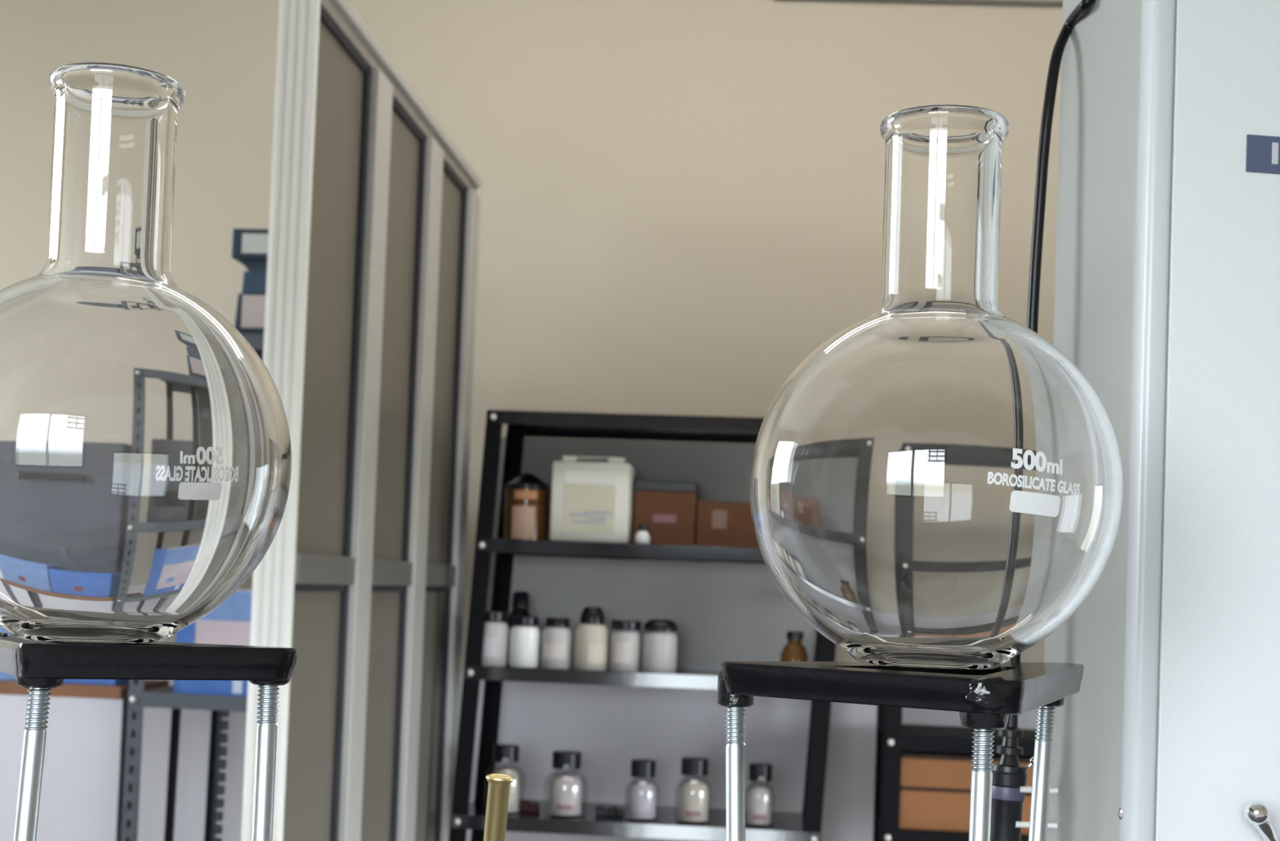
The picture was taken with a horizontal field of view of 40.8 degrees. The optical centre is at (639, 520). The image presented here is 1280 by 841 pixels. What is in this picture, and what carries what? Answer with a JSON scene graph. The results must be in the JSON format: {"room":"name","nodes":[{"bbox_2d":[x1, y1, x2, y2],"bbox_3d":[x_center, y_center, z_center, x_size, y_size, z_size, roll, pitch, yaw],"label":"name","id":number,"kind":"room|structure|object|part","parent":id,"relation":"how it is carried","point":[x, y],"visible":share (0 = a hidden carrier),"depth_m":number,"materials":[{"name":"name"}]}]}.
{"room":"laboratory","nodes":[
{"label":"laboratory","id":0,"kind":"room"},
{"bbox_2d":[0,0,1062,840],"bbox_3d":[-0.809,-0.291,4.412,7.040,3.100,0.120,2,-2,5],"label":"wall","id":1,"kind":"structure","parent":0,"point":[682,202],"depth_m":4.30,"materials":[{"name":"paint"}]},
{"bbox_2d":[792,0,1062,6],"bbox_3d":[0.858,-1.278,4.243,1.050,0.029,0.012,2,-2,5],"label":"trim","id":2,"kind":"structure","parent":1,"relation":"attached to","point":[1007,2],"depth_m":4.24,"materials":[{"name":"white paint"}]},
{"bbox_3d":[-1.081,1.204,1.881,7.456,0.100,5.674,2,-2,0],"label":"floor","id":3,"kind":"structure","parent":0,"visible":0},
{"bbox_2d":[0,679,169,840],"bbox_3d":[-1.403,0.796,4.003,0.483,0.854,0.305,2,-2,5],"label":"bay","id":4,"kind":"object","parent":3,"relation":"on","point":[8,687],"visible":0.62,"depth_m":3.87,"materials":[{"name":"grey metal"}]},
{"bbox_2d":[0,626,16,680],"bbox_3d":[-1.512,0.288,3.965,0.222,0.149,0.101,2,-2,5],"label":"box","id":5,"kind":"object","parent":4,"relation":"on","point":[3,676],"visible":0.02,"depth_m":3.91,"materials":[{"name":"blue cardboard"}]},
{"bbox_2d":[62,679,128,685],"bbox_3d":[-1.287,0.304,3.945,0.222,0.132,0.101,2,-2,5],"label":"box","id":6,"kind":"object","parent":4,"relation":"on","point":[96,682],"visible":0.14,"depth_m":3.89,"materials":[{"name":"blue cardboard"}]},
{"bbox_3d":[-1.232,0.821,4.121,0.041,0.825,0.038,2,-2,0],"label":"post","id":7,"kind":"part","parent":4,"relation":"part of","materials":[{"name":"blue metal"}]},
{"bbox_2d":[120,333,263,840],"bbox_3d":[-0.887,0.414,3.973,0.512,1.654,0.311,2,-2,5],"label":"storage rack","id":8,"kind":"object","parent":3,"relation":"on","point":[220,705],"visible":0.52,"depth_m":3.85,"materials":[{"name":"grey metal"}]},
{"bbox_3d":[-1.127,0.401,3.866,0.044,1.653,0.038,2,-2,5],"label":"post","id":9,"kind":"part","parent":8,"relation":"part of","materials":[{"name":"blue metal"}]},
{"bbox_3d":[-1.112,0.412,4.137,0.036,1.653,0.020,2,-2,5],"label":"post","id":10,"kind":"part","parent":8,"relation":"part of","materials":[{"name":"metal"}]},
{"bbox_2d":[128,685,247,711],"bbox_3d":[-0.885,0.413,3.977,0.494,0.033,0.304,2,-2,5],"label":"shelf","id":11,"kind":"object","parent":8,"relation":"attached to","point":[139,698],"depth_m":3.84,"materials":[{"name":"grey metal"}]},
{"bbox_3d":[-1.014,0.415,4.128,0.036,1.653,0.020,2,-2,5],"label":"post","id":12,"kind":"part","parent":8,"relation":"part of","materials":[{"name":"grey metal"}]},
{"bbox_2d":[173,588,252,696],"bbox_3d":[-0.930,0.275,3.935,0.220,0.239,0.142,2,-2,5],"label":"printed box","id":13,"kind":"object","parent":8,"relation":"on","point":[229,623],"visible":0.34,"depth_m":3.87,"materials":[{"name":"blue cardboard"}]},
{"bbox_2d":[199,591,252,621],"bbox_3d":[-0.913,0.239,3.866,0.176,0.162,0.002,2,-2,5],"label":"print","id":14,"kind":"object","parent":13,"relation":"attached to","point":[237,607],"depth_m":3.87},
{"bbox_2d":[231,228,268,334],"bbox_3d":[-0.856,-0.536,3.952,0.138,0.246,0.123,2,-2,5],"label":"instrument","id":15,"kind":"object","parent":8,"relation":"on","point":[249,246],"visible":0.38,"depth_m":3.90,"materials":[{"name":"blue plastic"}]},
{"bbox_3d":[-0.858,-0.472,3.890,0.086,0.074,0.005,2,-2,5],"label":"panel","id":16,"kind":"part","parent":15,"relation":"part of","materials":[{"name":"plastic"}]},
{"bbox_2d":[241,333,263,359],"bbox_3d":[-0.851,-0.395,4.008,0.494,0.033,0.304,2,-2,5],"label":"shelf","id":17,"kind":"object","parent":8,"relation":"attached to","point":[256,341],"depth_m":3.86,"materials":[{"name":"grey metal"}]},
{"bbox_2d":[240,0,480,840],"bbox_3d":[-0.517,0.190,3.404,0.074,2.085,1.400,2,-2,5],"label":"screen","id":18,"kind":"object","parent":3,"relation":"on","point":[368,352],"visible":0.98,"depth_m":3.10,"materials":[{"name":"metal"}]},
{"bbox_3d":[-0.582,0.161,2.716,0.063,2.085,0.018,2,-2,5],"label":"post","id":19,"kind":"part","parent":18,"relation":"part of","materials":[{"name":"white metal"}]},
{"bbox_3d":[-0.583,0.648,2.884,0.035,1.085,0.356,2,-2,5],"label":"panel","id":20,"kind":"part","parent":18,"relation":"part of","materials":[{"name":"grey laminate"}]},
{"bbox_3d":[-0.544,-0.384,2.924,0.035,0.884,0.356,2,-2,5],"label":"panel","id":21,"kind":"part","parent":18,"relation":"part of","materials":[{"name":"grey laminate"}]},
{"bbox_3d":[-0.515,0.103,3.417,0.070,0.050,1.383,2,-2,5],"label":"rail","id":22,"kind":"part","parent":18,"relation":"part of","materials":[{"name":"grey metal"}]},
{"bbox_3d":[-0.542,0.667,3.352,0.035,1.085,0.362,2,-2,5],"label":"panel","id":23,"kind":"part","parent":18,"relation":"part of","materials":[{"name":"grey laminate"}]},
{"bbox_3d":[-0.504,-0.365,3.391,0.035,0.884,0.362,2,-2,5],"label":"panel","id":24,"kind":"part","parent":18,"relation":"part of","materials":[{"name":"grey laminate"}]},
{"bbox_3d":[-0.478,-0.840,3.453,0.074,0.022,1.383,2,-2,5],"label":"rail","id":25,"kind":"part","parent":18,"relation":"part of","materials":[{"name":"metal"}]},
{"bbox_3d":[-0.502,0.687,3.819,0.035,1.085,0.347,2,-2,5],"label":"panel","id":26,"kind":"part","parent":18,"relation":"part of","materials":[{"name":"grey laminate"}]},
{"bbox_3d":[-0.464,-0.345,3.858,0.035,0.884,0.347,2,-2,5],"label":"panel","id":27,"kind":"part","parent":18,"relation":"part of","materials":[{"name":"grey laminate"}]},
{"bbox_2d":[448,409,835,840],"bbox_3d":[0.006,0.521,3.953,0.906,1.504,0.332,2,-2,5],"label":"storage rack","id":28,"kind":"object","parent":3,"relation":"on","point":[725,603],"visible":0.62,"depth_m":4.11,"materials":[{"name":"black metal"}]},
{"bbox_3d":[-0.386,0.503,3.849,0.110,1.503,0.038,2,-2,5],"label":"post","id":29,"kind":"part","parent":28,"relation":"part of","materials":[{"name":"black metal"}]},
{"bbox_2d":[481,610,509,666],"bbox_3d":[-0.335,0.266,3.895,0.076,0.122,0.078,2,-2,0],"label":"jar","id":30,"kind":"object","parent":28,"relation":"on","point":[496,633],"visible":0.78,"depth_m":3.86,"materials":[{"name":"white plastic"}]},
{"bbox_3d":[-0.362,0.515,4.129,0.110,1.503,0.038,2,-2,5],"label":"post","id":31,"kind":"part","parent":28,"relation":"part of","materials":[{"name":"black metal"}]},
{"bbox_2d":[492,743,519,812],"bbox_3d":[-0.305,0.584,3.900,0.091,0.151,0.091,2,-2,0],"label":"bottle","id":32,"kind":"object","parent":28,"relation":"on","point":[503,753],"visible":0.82,"depth_m":3.88,"materials":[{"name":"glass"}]},
{"bbox_2d":[505,591,530,663],"bbox_3d":[-0.281,0.249,4.012,0.072,0.169,0.072,2,-2,0],"label":"dropper bottle","id":33,"kind":"object","parent":28,"relation":"on","point":[520,604],"visible":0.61,"depth_m":4.00,"materials":[{"name":"black plastic"}]},
{"bbox_2d":[508,616,540,667],"bbox_3d":[-0.260,0.273,3.889,0.069,0.113,0.069,2,-2,0],"label":"jar","id":34,"kind":"object","parent":28,"relation":"on","point":[525,634],"visible":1,"depth_m":3.86,"materials":[{"name":"white plastic"}]},
{"bbox_2d":[503,473,549,540],"bbox_3d":[-0.259,-0.031,3.941,0.101,0.156,0.102,2,-2,0],"label":"jar","id":35,"kind":"object","parent":28,"relation":"on","point":[526,496],"visible":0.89,"depth_m":3.90,"materials":[{"name":"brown glass"}]},
{"bbox_3d":[-0.257,-0.090,3.944,0.098,0.038,0.098,2,-2,0],"label":"lid","id":36,"kind":"part","parent":35,"relation":"part of","materials":[{"name":"black plastic"}]},
{"bbox_2d":[520,799,540,812],"bbox_3d":[-0.250,0.650,3.925,0.042,0.024,0.035,2,-2,5],"label":"pack","id":37,"kind":"object","parent":28,"relation":"on","point":[526,806],"visible":1,"depth_m":3.91},
{"bbox_2d":[541,617,572,668],"bbox_3d":[-0.188,0.275,3.882,0.068,0.113,0.069,2,-2,0],"label":"jar","id":38,"kind":"object","parent":28,"relation":"on","point":[557,637],"visible":1,"depth_m":3.85,"materials":[{"name":"white plastic"}]},
{"bbox_2d":[548,750,582,815],"bbox_3d":[-0.167,0.593,3.887,0.101,0.143,0.101,2,-2,0],"label":"bottle","id":39,"kind":"object","parent":28,"relation":"on","point":[565,788],"visible":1,"depth_m":3.86,"materials":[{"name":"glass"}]},
{"bbox_2d":[556,804,572,809],"bbox_3d":[-0.169,0.640,3.850,0.036,0.012,0.005,2,-2,0],"label":"print","id":40,"kind":"object","parent":39,"relation":"attached to","point":[559,806],"depth_m":3.85},
{"bbox_2d":[573,606,608,670],"bbox_3d":[-0.109,0.264,3.875,0.076,0.141,0.077,2,-2,0],"label":"jar","id":41,"kind":"object","parent":28,"relation":"on","point":[591,635],"visible":1,"depth_m":3.85,"materials":[{"name":"beige plastic"}]},
{"bbox_2d":[549,455,635,542],"bbox_3d":[-0.108,-0.047,3.923,0.180,0.198,0.112,2,-2,5],"label":"plastic container","id":42,"kind":"object","parent":28,"relation":"on","point":[592,501],"visible":0.97,"depth_m":3.87,"materials":[{"name":"plastic"}]},
{"bbox_2d":[568,511,611,524],"bbox_3d":[-0.112,-0.008,3.867,0.095,0.028,0.002,2,-2,5],"label":"print","id":43,"kind":"object","parent":42,"relation":"attached to","point":[575,517],"depth_m":3.87},
{"bbox_3d":[-0.103,-0.138,3.927,0.140,0.015,0.090,2,-2,5],"label":"handle","id":44,"kind":"part","parent":42,"relation":"part of","materials":[{"name":"white plastic"}]},
{"bbox_2d":[464,662,721,689],"bbox_3d":[0.029,0.358,3.960,0.812,0.031,0.326,2,-2,5],"label":"shelf","id":45,"kind":"object","parent":28,"relation":"attached to","point":[691,675],"depth_m":3.82,"materials":[{"name":"grey metal"}]},
{"bbox_2d":[595,804,624,816],"bbox_3d":[-0.068,0.658,3.909,0.064,0.021,0.035,2,-2,5],"label":"pack","id":46,"kind":"object","parent":28,"relation":"on","point":[613,811],"visible":1,"depth_m":3.89,"materials":[{"name":"black plastic"}]},
{"bbox_2d":[476,537,765,564],"bbox_3d":[0.053,0.074,3.970,0.812,0.031,0.324,2,-2,5],"label":"shelf","id":47,"kind":"object","parent":28,"relation":"attached to","point":[499,550],"depth_m":3.83,"materials":[{"name":"black metal"}]},
{"bbox_2d":[609,619,641,671],"bbox_3d":[-0.033,0.281,3.868,0.067,0.113,0.068,2,-2,0],"label":"jar","id":48,"kind":"object","parent":28,"relation":"on","point":[625,639],"visible":1,"depth_m":3.84,"materials":[{"name":"white plastic"}]},
{"bbox_2d":[487,409,764,444],"bbox_3d":[0.077,-0.213,3.980,0.812,0.031,0.324,2,-2,5],"label":"shelf","id":49,"kind":"object","parent":28,"relation":"attached to","point":[649,428],"depth_m":4.11,"materials":[{"name":"black metal"}]},
{"bbox_2d":[451,797,819,840],"bbox_3d":[0.000,0.687,3.947,0.812,0.031,0.329,2,-2,5],"label":"shelf","id":50,"kind":"object","parent":28,"relation":"attached to","point":[784,826],"depth_m":3.81,"materials":[{"name":"grey metal"}]},
{"bbox_3d":[0.035,0.079,4.135,0.901,0.541,0.001,2,-2,5],"label":"panel","id":51,"kind":"part","parent":28,"relation":"part of","materials":[{"name":"grey metal"}]},
{"bbox_2d":[627,758,656,818],"bbox_3d":[0.005,0.604,3.872,0.077,0.132,0.077,2,-2,0],"label":"bottle","id":52,"kind":"object","parent":28,"relation":"on","point":[642,793],"visible":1,"depth_m":3.85,"materials":[{"name":"white plastic"}]},
{"bbox_2d":[635,524,649,543],"bbox_3d":[0.006,0.031,3.861,0.033,0.044,0.033,2,-2,0],"label":"vial","id":53,"kind":"object","parent":28,"relation":"on","point":[642,536],"visible":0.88,"depth_m":3.85,"materials":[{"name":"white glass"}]},
{"bbox_2d":[642,618,677,673],"bbox_3d":[0.045,0.281,3.862,0.076,0.118,0.076,2,-2,0],"label":"jar","id":54,"kind":"object","parent":28,"relation":"on","point":[660,640],"visible":1,"depth_m":3.83,"materials":[{"name":"white plastic"}]},
{"bbox_2d":[632,480,699,545],"bbox_3d":[0.060,-0.015,3.973,0.143,0.149,0.121,2,-2,5],"label":"carton","id":55,"kind":"object","parent":28,"relation":"on","point":[668,508],"visible":0.76,"depth_m":3.91,"materials":[{"name":"brown cardboard"}]},
{"bbox_3d":[0.063,-0.077,3.975,0.143,0.024,0.121,2,-2,5],"label":"lid","id":56,"kind":"part","parent":55,"relation":"part of","materials":[{"name":"cardboard"}]},
{"bbox_2d":[677,756,708,821],"bbox_3d":[0.121,0.603,3.862,0.084,0.142,0.084,2,-2,0],"label":"bottle","id":57,"kind":"object","parent":28,"relation":"on","point":[693,794],"visible":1,"depth_m":3.84,"materials":[{"name":"white plastic"}]},
{"bbox_2d":[685,809,701,815],"bbox_3d":[0.119,0.650,3.827,0.033,0.011,0.005,2,-2,0],"label":"print","id":58,"kind":"object","parent":57,"relation":"attached to","point":[688,812],"depth_m":3.83},
{"bbox_2d":[696,501,759,547],"bbox_3d":[0.210,0.012,3.959,0.153,0.105,0.121,2,-2,5],"label":"carton","id":59,"kind":"object","parent":28,"relation":"on","point":[730,524],"visible":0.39,"depth_m":3.90,"materials":[{"name":"brown cardboard"}]},
{"bbox_2d":[746,762,772,824],"bbox_3d":[0.267,0.611,3.849,0.069,0.136,0.069,2,-2,0],"label":"bottle","id":60,"kind":"object","parent":28,"relation":"on","point":[759,797],"visible":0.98,"depth_m":3.83,"materials":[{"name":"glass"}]},
{"bbox_2d":[753,813,766,819],"bbox_3d":[0.266,0.657,3.819,0.028,0.011,0.004,2,-2,0],"label":"print","id":61,"kind":"object","parent":60,"relation":"attached to","point":[756,816],"depth_m":3.82},
{"bbox_2d":[780,631,808,661],"bbox_3d":[0.344,0.298,3.836,0.062,0.104,0.062,2,-2,0],"label":"bottle","id":62,"kind":"object","parent":28,"relation":"on","point":[794,650],"visible":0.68,"depth_m":3.82,"materials":[{"name":"brown glass"}]},
{"bbox_3d":[0.414,0.541,4.061,0.110,1.503,0.038,2,-2,5],"label":"post","id":63,"kind":"part","parent":28,"relation":"part of","materials":[{"name":"black metal"}]},
{"bbox_3d":[0.390,0.529,3.781,0.110,1.503,0.038,2,-2,5],"label":"post","id":64,"kind":"part","parent":28,"relation":"part of","materials":[{"name":"black metal"}]},
{"bbox_2d":[872,705,1036,840],"bbox_3d":[0.851,0.558,3.878,0.620,1.488,0.331,2,-2,5],"label":"storage rack","id":65,"kind":"object","parent":3,"relation":"on","point":[892,736],"visible":0.27,"depth_m":3.75,"materials":[{"name":"black metal"}]},
{"bbox_3d":[0.574,0.554,4.049,0.041,1.487,0.038,2,-2,0],"label":"post","id":66,"kind":"part","parent":65,"relation":"part of","materials":[{"name":"black metal"}]},
{"bbox_3d":[0.548,0.542,3.767,0.038,1.487,0.041,2,-2,0],"label":"post","id":67,"kind":"part","parent":65,"relation":"part of","materials":[{"name":"black metal"}]},
{"bbox_2d":[875,811,1028,840],"bbox_3d":[0.846,0.705,3.876,0.614,0.035,0.324,2,-2,5],"label":"shelf","id":68,"kind":"object","parent":65,"relation":"attached to","point":[888,830],"depth_m":3.74,"materials":[{"name":"black metal"}]},
{"bbox_2d":[878,723,1036,755],"bbox_3d":[0.854,0.498,3.884,0.614,0.035,0.324,2,-2,5],"label":"shelf","id":69,"kind":"object","parent":65,"relation":"attached to","point":[893,739],"depth_m":3.75,"materials":[{"name":"black metal"}]},
{"bbox_2d":[898,786,1031,835],"bbox_3d":[0.844,0.641,3.859,0.536,0.093,0.240,2,-2,5],"label":"carton","id":70,"kind":"object","parent":65,"relation":"on","point":[924,808],"visible":0.22,"depth_m":3.75,"materials":[{"name":"brown cardboard"}]},
{"bbox_3d":[0.845,0.599,3.860,0.528,0.008,0.232,2,-2,5],"label":"lid","id":71,"kind":"part","parent":70,"relation":"part of","materials":[{"name":"brown cardboard"}]},
{"bbox_2d":[900,750,1033,789],"bbox_3d":[0.847,0.559,3.862,0.536,0.070,0.240,2,-2,5],"label":"carton","id":72,"kind":"object","parent":70,"relation":"on","point":[917,768],"visible":0.22,"depth_m":3.76,"materials":[{"name":"brown cardboard"}]},
{"bbox_3d":[0.848,0.528,3.863,0.528,0.008,0.232,2,-2,5],"label":"lid","id":73,"kind":"part","parent":72,"relation":"part of","materials":[{"name":"brown cardboard"}]},
{"bbox_3d":[0.024,0.696,0.624,1.600,0.900,0.700,2,-2,0],"label":"bench","id":74,"kind":"object","parent":3,"relation":"on","visible":0},
{"bbox_2d":[0,631,297,840],"bbox_3d":[-0.171,0.133,0.491,0.133,0.200,0.068,1,-3,30],"label":"tripod stand","id":75,"kind":"object","parent":74,"relation":"on","point":[41,666],"visible":1,"depth_m":0.47,"materials":[{"name":"black metal"}]},
{"bbox_3d":[-0.169,0.136,0.459,0.015,0.192,0.006,2,-2,0],"label":"leg","id":76,"kind":"part","parent":75,"relation":"part of","materials":[{"name":"metal"}]},
{"bbox_2d":[0,62,291,643],"bbox_3d":[-0.150,-0.045,0.481,0.105,0.157,0.105,3,-3,-31],"label":"flask","id":77,"kind":"object","parent":75,"relation":"on","point":[145,448],"visible":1,"depth_m":0.45,"materials":[{"name":"clear glass"}]},
{"bbox_3d":[-0.155,0.041,0.517,0.075,0.011,0.116,3,-2,-27],"label":"plate","id":78,"kind":"part","parent":75,"relation":"part of","materials":[{"name":"black metal"}]},
{"bbox_3d":[-0.109,0.139,0.485,0.006,0.192,0.006,2,-2,0],"label":"leg","id":79,"kind":"part","parent":75,"relation":"part of","materials":[{"name":"metal"}]},
{"bbox_2d":[483,773,513,840],"bbox_3d":[-0.060,0.166,0.614,0.028,0.151,0.028,2,-2,0],"label":"tube","id":80,"kind":"object","parent":74,"relation":"on","point":[499,785],"visible":1,"depth_m":0.61,"materials":[{"name":"gold metal"}]},
{"bbox_2d":[716,661,1084,840],"bbox_3d":[0.078,0.143,0.528,0.093,0.200,0.136,1,-2,22],"label":"tripod stand","id":81,"kind":"object","parent":74,"relation":"on","point":[984,699],"visible":1,"depth_m":0.49,"materials":[{"name":"black metal"}]},
{"bbox_3d":[0.028,0.146,0.505,0.013,0.190,0.006,2,-2,0],"label":"leg","id":82,"kind":"part","parent":81,"relation":"part of","materials":[{"name":"metal"}]},
{"bbox_3d":[0.095,0.049,0.533,0.092,0.010,0.133,1,-3,32],"label":"plate","id":83,"kind":"part","parent":81,"relation":"part of","materials":[{"name":"black metal"}]},
{"bbox_2d":[749,104,1123,669],"bbox_3d":[0.085,-0.037,0.494,0.105,0.157,0.105,1,-3,31],"label":"flask","id":84,"kind":"object","parent":81,"relation":"on","point":[936,483],"visible":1,"depth_m":0.46,"materials":[{"name":"clear glass"}]},
{"bbox_3d":[0.089,0.147,0.464,0.008,0.189,0.006,2,-2,0],"label":"leg","id":85,"kind":"part","parent":81,"relation":"part of","materials":[{"name":"metal"}]},
{"bbox_3d":[0.127,0.151,0.561,0.012,0.190,0.006,2,-2,0],"label":"leg","id":86,"kind":"part","parent":81,"relation":"part of","materials":[{"name":"metal"}]},
{"bbox_2d":[1044,0,1279,840],"bbox_3d":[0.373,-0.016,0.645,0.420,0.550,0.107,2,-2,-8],"label":"oven","id":87,"kind":"object","parent":74,"relation":"on","point":[1167,277],"visible":1,"depth_m":0.59,"materials":[{"name":"grey paint"}]},
{"bbox_2d":[1008,0,1095,662],"bbox_3d":[0.159,-0.065,0.650,0.028,0.272,0.019,0,-3,45],"label":"power cable","id":88,"kind":"object","parent":87,"relation":"hanging from","point":[1082,7],"visible":0.62,"depth_m":0.65,"materials":[{"name":"black plastic"}]},
{"bbox_2d":[990,714,1057,840],"bbox_3d":[0.141,0.160,0.644,0.024,0.180,0.014,2,-2,0],"label":"connector","id":89,"kind":"object","parent":88,"relation":"attached to","point":[1009,788],"visible":0.79,"depth_m":0.64,"materials":[{"name":"black plastic"}]},
{"bbox_3d":[0.377,-0.017,0.617,0.420,0.550,0.012,2,-2,-8],"label":"frame","id":90,"kind":"part","parent":87,"relation":"part of","materials":[{"name":"grey paint"}]},
{"bbox_3d":[0.377,-0.017,0.617,0.402,0.529,0.011,2,-2,-8],"label":"panel","id":91,"kind":"part","parent":87,"relation":"part of","materials":[{"name":"grey paint"}]},
{"bbox_3d":[0.209,0.104,0.574,0.008,0.023,0.027,0,-3,44],"label":"toggle lever","id":92,"kind":"part","parent":87,"relation":"part of","materials":[{"name":"silver metal"}]},
{"bbox_3d":[0.239,-0.125,0.595,0.062,0.013,0.001,2,-2,-8],"label":"name plate","id":93,"kind":"part","parent":87,"relation":"part of","materials":[{"name":"blue plastic"}]}
]}

